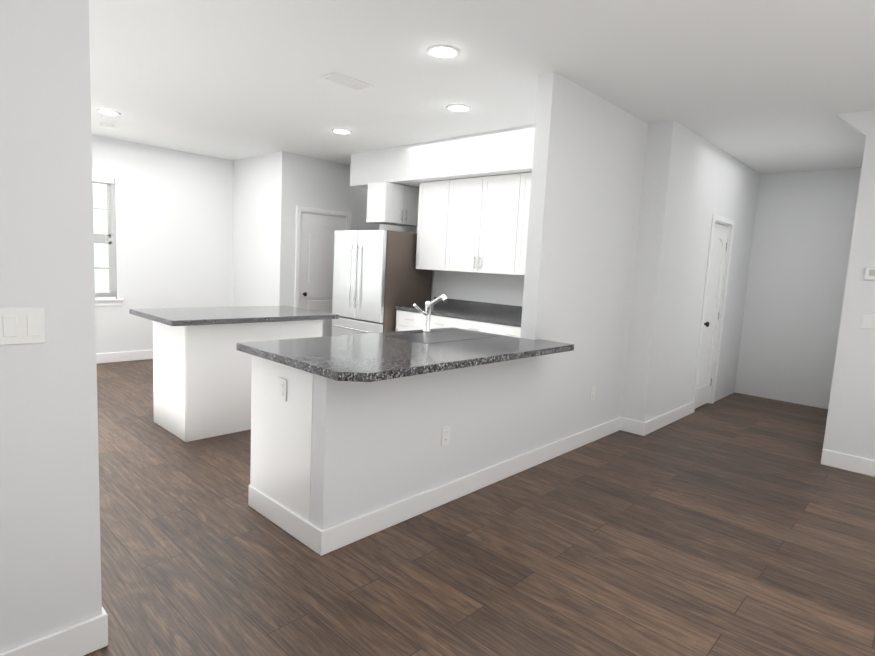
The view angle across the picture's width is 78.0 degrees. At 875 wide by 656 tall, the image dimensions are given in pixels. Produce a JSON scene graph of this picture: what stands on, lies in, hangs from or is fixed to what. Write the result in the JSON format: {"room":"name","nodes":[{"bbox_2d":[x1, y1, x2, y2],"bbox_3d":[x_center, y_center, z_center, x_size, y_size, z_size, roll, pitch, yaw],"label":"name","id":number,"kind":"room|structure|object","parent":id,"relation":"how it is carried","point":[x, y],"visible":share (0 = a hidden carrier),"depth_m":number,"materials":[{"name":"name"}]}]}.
{"room":"kitchen","nodes":[
{"label":"kitchen","id":0,"kind":"room"},
{"bbox_2d":[100,136,231,352],"bbox_3d":[-4.293,-0.919,6.465,0.120,2.740,4.010,9,9,43],"label":"wall","id":1,"kind":"structure","parent":0,"point":[173,208],"depth_m":7.08,"materials":[{"name":"white paint"}]},
{"bbox_2d":[93,182,123,305],"bbox_3d":[-4.309,-1.032,6.370,0.130,1.555,1.040,9,9,43],"label":"window","id":2,"kind":"structure","parent":1,"relation":"in","point":[111,249],"depth_m":6.66,"materials":[{"name":"white plastic"}]},
{"bbox_2d":[92,176,115,298],"bbox_3d":[-4.293,-1.072,6.352,0.042,1.462,0.896,9,9,43],"label":"window blind","id":3,"kind":"object","parent":2,"relation":"attached to","point":[103,180],"visible":0.31,"depth_m":6.59,"materials":[{"name":"white plastic"}]},
{"bbox_2d":[96,350,152,363],"bbox_3d":[-4.352,0.389,6.527,0.015,0.125,3.890,9,9,43],"label":"baseboard","id":4,"kind":"structure","parent":1,"relation":"attached to","point":[141,354],"depth_m":6.89,"materials":[{"name":"white wood"}]},
{"bbox_2d":[232,152,275,306],"bbox_3d":[-2.482,-0.938,7.438,1.140,2.740,0.130,9,9,43],"label":"wall","id":5,"kind":"structure","parent":0,"point":[253,178],"depth_m":7.34,"materials":[{"name":"white paint"}]},
{"bbox_2d":[272,151,311,306],"bbox_3d":[-0.702,-0.955,8.378,0.120,2.740,3.940,9,9,43],"label":"wall","id":6,"kind":"structure","parent":0,"point":[293,171],"depth_m":6.96,"materials":[{"name":"white paint"}]},
{"bbox_2d":[299,212,345,336],"bbox_3d":[-1.585,-0.534,7.437,0.105,2.006,0.732,9,9,43],"label":"pantry door","id":7,"kind":"structure","parent":6,"relation":"in","point":[316,261],"depth_m":7.36,"materials":[{"name":"white wood"}]},
{"bbox_2d":[294,206,351,307],"bbox_3d":[-1.612,-0.569,7.459,0.138,2.092,0.884,9,9,43],"label":"door frame","id":8,"kind":"structure","parent":6,"relation":"attached to","point":[300,209],"depth_m":7.11,"materials":[{"name":"white wood"}]},
{"bbox_2d":[0,0,623,652],"bbox_3d":[-0.173,-0.289,2.900,0.120,2.740,4.440,9,9,43],"label":"wall","id":9,"kind":"structure","parent":0,"point":[376,445],"depth_m":2.65,"materials":[{"name":"white paint"}]},
{"bbox_2d":[0,307,45,344],"bbox_3d":[-1.284,-0.007,1.669,0.009,0.115,0.118,9,9,43],"label":"switch plate","id":10,"kind":"object","parent":9,"relation":"attached to","point":[22,325],"depth_m":1.67,"materials":[{"name":"white plastic"}]},
{"bbox_2d":[0,606,107,655],"bbox_3d":[-1.443,1.104,1.684,0.015,0.125,0.735,9,9,43],"label":"baseboard","id":11,"kind":"structure","parent":9,"relation":"attached to","point":[86,636],"depth_m":1.86,"materials":[{"name":"white wood"}]},
{"bbox_2d":[278,377,286,400],"bbox_3d":[-0.805,0.318,2.802,0.072,0.115,0.009,9,9,43],"label":"electrical outlet plate","id":12,"kind":"object","parent":9,"relation":"attached to","point":[282,391],"depth_m":2.79,"materials":[{"name":"white plastic"}]},
{"bbox_2d":[248,484,320,553],"bbox_3d":[-0.824,0.999,2.862,0.710,0.125,0.015,9,9,43],"label":"baseboard","id":13,"kind":"structure","parent":9,"relation":"attached to","point":[307,533],"depth_m":2.82,"materials":[{"name":"white wood"}]},
{"bbox_2d":[366,182,418,226],"bbox_3d":[-0.512,-1.485,6.531,0.359,0.458,0.576,9,9,43],"label":"upper cabinet","id":14,"kind":"object","parent":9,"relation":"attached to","point":[392,204],"visible":0.9,"depth_m":6.38,"materials":[{"name":"white wood"}]},
{"bbox_2d":[415,181,442,269],"bbox_3d":[0.080,-1.147,6.145,0.521,0.978,0.354,9,9,43],"label":"upper cabinet","id":15,"kind":"object","parent":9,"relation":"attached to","point":[430,208],"depth_m":6.07,"materials":[{"name":"white wood"}]},
{"bbox_2d":[441,425,450,445],"bbox_3d":[0.051,0.640,3.205,0.009,0.115,0.072,9,9,43],"label":"electrical outlet plate","id":16,"kind":"object","parent":9,"relation":"attached to","point":[445,430],"depth_m":3.20,"materials":[{"name":"white plastic"}]},
{"bbox_2d":[320,417,623,555],"bbox_3d":[0.566,0.962,3.805,0.015,0.125,3.295,9,9,43],"label":"baseboard","id":17,"kind":"structure","parent":9,"relation":"attached to","point":[335,537],"depth_m":3.27,"materials":[{"name":"white wood"}]},
{"bbox_2d":[439,174,514,273],"bbox_3d":[0.562,-1.070,5.694,1.042,0.978,0.354,9,9,43],"label":"upper cabinet","id":18,"kind":"object","parent":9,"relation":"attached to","point":[477,224],"depth_m":5.60,"materials":[{"name":"white wood"}]},
{"bbox_2d":[507,172,531,275],"bbox_3d":[1.213,-0.965,5.085,0.984,0.978,0.354,9,9,43],"label":"upper cabinet","id":19,"kind":"object","parent":9,"relation":"attached to","point":[520,191],"depth_m":5.24,"materials":[{"name":"white wood"}]},
{"bbox_2d":[590,386,595,400],"bbox_3d":[1.302,0.548,4.524,0.009,0.115,0.072,9,9,43],"label":"electrical outlet plate","id":20,"kind":"object","parent":9,"relation":"attached to","point":[592,396],"depth_m":4.52,"materials":[{"name":"white plastic"}]},
{"bbox_2d":[84,359,874,655],"bbox_3d":[1.350,1.085,3.894,12.260,0.060,8.080,9,9,43],"label":"floor","id":21,"kind":"structure","parent":0,"point":[736,524],"depth_m":2.70,"materials":[{"name":"brown wood"}]},
{"bbox_2d":[153,320,322,441],"bbox_3d":[-1.720,0.347,4.712,0.704,0.899,1.212,9,9,43],"label":"base cabinet","id":22,"kind":"object","parent":21,"relation":"on","point":[202,377],"visible":0.56,"depth_m":4.24,"materials":[{"name":"white"}]},
{"bbox_2d":[129,306,338,325],"bbox_3d":[-1.704,-0.119,4.639,0.900,0.040,1.440,9,9,43],"label":"countertop","id":23,"kind":"structure","parent":22,"relation":"on","point":[202,316],"depth_m":4.41,"materials":[{"name":"stone"}]},
{"bbox_2d":[250,355,312,521],"bbox_3d":[-0.528,0.585,3.205,0.615,0.900,0.928,9,9,43],"label":"peninsula end panel","id":24,"kind":"object","parent":21,"relation":"on","point":[281,447],"visible":0.1,"depth_m":2.80,"materials":[{"name":"white"}]},
{"bbox_2d":[237,327,573,381],"bbox_3d":[-0.100,0.206,3.340,1.035,0.222,1.880,9,9,43],"label":"countertop","id":25,"kind":"structure","parent":24,"relation":"on","point":[371,357],"depth_m":2.99,"materials":[{"name":"stone"}]},
{"bbox_2d":[413,294,447,331],"bbox_3d":[-0.045,-0.102,3.823,0.246,0.284,0.185,9,9,43],"label":"kitchen faucet","id":26,"kind":"object","parent":25,"relation":"on","point":[429,304],"visible":1,"depth_m":3.91,"materials":[{"name":"silver metal"}]},
{"bbox_2d":[332,230,431,335],"bbox_3d":[-0.707,-0.267,6.569,0.910,1.768,0.856,9,9,43],"label":"refrigerator","id":27,"kind":"object","parent":21,"relation":"on","point":[378,277],"visible":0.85,"depth_m":6.19,"materials":[{"name":"silver metal"}]},
{"bbox_2d":[395,310,418,330],"bbox_3d":[-0.086,0.257,6.211,0.521,0.900,0.624,9,9,43],"label":"base cabinet","id":28,"kind":"object","parent":21,"relation":"on","point":[406,321],"depth_m":6.01,"materials":[{"name":"white wood"}]},
{"bbox_2d":[419,313,486,332],"bbox_3d":[0.397,0.335,5.759,1.042,0.900,0.624,9,9,43],"label":"base cabinet","id":29,"kind":"object","parent":21,"relation":"on","point":[436,321],"depth_m":5.55,"materials":[{"name":"white wood"}]},
{"bbox_2d":[487,323,520,337],"bbox_3d":[1.047,0.440,5.150,0.984,0.900,0.624,9,9,43],"label":"base cabinet","id":30,"kind":"object","parent":21,"relation":"on","point":[506,330],"depth_m":5.09,"materials":[{"name":"white wood"}]},
{"bbox_2d":[396,297,521,326],"bbox_3d":[0.589,-0.155,5.540,2.322,0.140,0.632,9,9,43],"label":"countertop","id":31,"kind":"structure","parent":30,"relation":"on","point":[503,314],"depth_m":5.82,"materials":[{"name":"stone"}]},
{"bbox_2d":[89,0,874,173],"bbox_3d":[1.501,-1.811,3.557,12.260,0.300,8.080,9,9,43],"label":"ceiling","id":32,"kind":"structure","parent":0,"point":[766,86],"depth_m":3.62,"materials":[{"name":"white paint"}]},
{"bbox_2d":[100,123,113,128],"bbox_3d":[-3.542,-2.164,5.787,0.130,0.036,0.130,9,9,43],"label":"smoke detector","id":33,"kind":"object","parent":32,"relation":"attached to","point":[107,125],"visible":1,"depth_m":5.75,"materials":[{"name":"white plastic"}]},
{"bbox_2d":[97,109,120,115],"bbox_3d":[-3.202,-2.098,5.262,0.204,0.010,0.204,9,9,43],"label":"recessed light","id":34,"kind":"object","parent":32,"relation":"in","point":[108,112],"visible":1,"depth_m":5.24,"materials":[{"name":"white plastic"}]},
{"bbox_2d":[331,128,351,133],"bbox_3d":[-0.984,-2.015,5.538,0.204,0.010,0.204,9,9,43],"label":"recessed light","id":35,"kind":"object","parent":32,"relation":"in","point":[341,131],"visible":0.96,"depth_m":5.52,"materials":[{"name":"white plastic"}]},
{"bbox_2d":[320,72,373,90],"bbox_3d":[-0.666,-1.818,3.996,0.180,0.010,0.360,9,9,43],"label":"ceiling vent","id":36,"kind":"object","parent":32,"relation":"in","point":[345,81],"visible":1,"depth_m":3.98,"materials":[{"name":"white metal"}]},
{"bbox_2d":[427,44,459,57],"bbox_3d":[0.037,-1.705,3.337,0.204,0.010,0.204,9,9,43],"label":"recessed light","id":37,"kind":"object","parent":32,"relation":"in","point":[443,51],"visible":1,"depth_m":3.32,"materials":[{"name":"white plastic"}]},
{"bbox_2d":[446,104,470,111],"bbox_3d":[0.175,-1.835,4.508,0.204,0.010,0.204,9,9,43],"label":"recessed light","id":38,"kind":"object","parent":32,"relation":"in","point":[458,107],"visible":1,"depth_m":4.49,"materials":[{"name":"white plastic"}]},
{"bbox_2d":[596,111,679,425],"bbox_3d":[0.419,-0.600,5.829,3.750,2.740,0.650,9,9,43],"label":"wall","id":39,"kind":"structure","parent":0,"point":[624,208],"depth_m":4.72,"materials":[{"name":"white paint"}]},
{"bbox_2d":[652,124,759,418],"bbox_3d":[2.903,-0.471,5.829,0.120,2.740,2.730,9,9,43],"label":"wall","id":40,"kind":"structure","parent":0,"point":[710,181],"depth_m":5.40,"materials":[{"name":"white paint"}]},
{"bbox_2d":[640,402,692,435],"bbox_3d":[2.278,0.877,5.298,0.020,0.125,1.260,9,9,43],"label":"baseboard","id":41,"kind":"structure","parent":40,"relation":"attached to","point":[656,423],"depth_m":5.18,"materials":[{"name":"white wood"}]},
{"bbox_2d":[695,223,728,407],"bbox_3d":[3.002,-0.119,5.925,0.105,2.006,0.582,9,9,43],"label":"hall door","id":42,"kind":"structure","parent":40,"relation":"in","point":[719,247],"depth_m":5.97,"materials":[{"name":"white wood"}]},
{"bbox_2d":[692,214,734,412],"bbox_3d":[2.975,-0.154,5.947,0.138,2.092,0.734,9,9,43],"label":"door frame","id":43,"kind":"structure","parent":40,"relation":"attached to","point":[730,223],"depth_m":6.04,"materials":[{"name":"white wood"}]},
{"bbox_2d":[736,170,823,402],"bbox_3d":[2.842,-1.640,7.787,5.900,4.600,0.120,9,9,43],"label":"wall","id":44,"kind":"structure","parent":0,"point":[788,210],"depth_m":6.55,"materials":[{"name":"white paint"}]},
{"bbox_2d":[792,110,874,459],"bbox_3d":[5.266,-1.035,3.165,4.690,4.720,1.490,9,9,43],"label":"wall","id":45,"kind":"structure","parent":0,"point":[836,374],"depth_m":4.25,"materials":[{"name":"white paint"}]},
{"bbox_2d":[821,449,874,476],"bbox_3d":[4.177,1.207,3.310,3.020,0.125,0.015,9,9,43],"label":"baseboard","id":46,"kind":"structure","parent":45,"relation":"attached to","point":[852,463],"depth_m":4.21,"materials":[{"name":"white wood"}]},
{"bbox_2d":[860,313,874,328],"bbox_3d":[3.276,-0.051,4.083,0.118,0.115,0.009,9,9,43],"label":"switch plate","id":47,"kind":"object","parent":45,"relation":"attached to","point":[867,319],"depth_m":4.09,"materials":[{"name":"white plastic"}]},
{"bbox_2d":[864,268,874,279],"bbox_3d":[3.273,-0.405,4.049,0.110,0.090,0.028,9,9,43],"label":"thermostat","id":48,"kind":"object","parent":45,"relation":"attached to","point":[869,273],"visible":0.98,"depth_m":4.06,"materials":[{"name":"white plastic"}]},
{"label":"outside","id":49,"kind":"structure","parent":0,"visible":0},
{"bbox_2d":[93,183,108,292],"bbox_3d":[-4.734,-1.158,6.763,0.020,3.700,3.920,9,9,43],"label":"sky","id":50,"kind":"structure","parent":49,"point":[98,261],"depth_m":7.08,"materials":[{"name":"white"}]}
]}

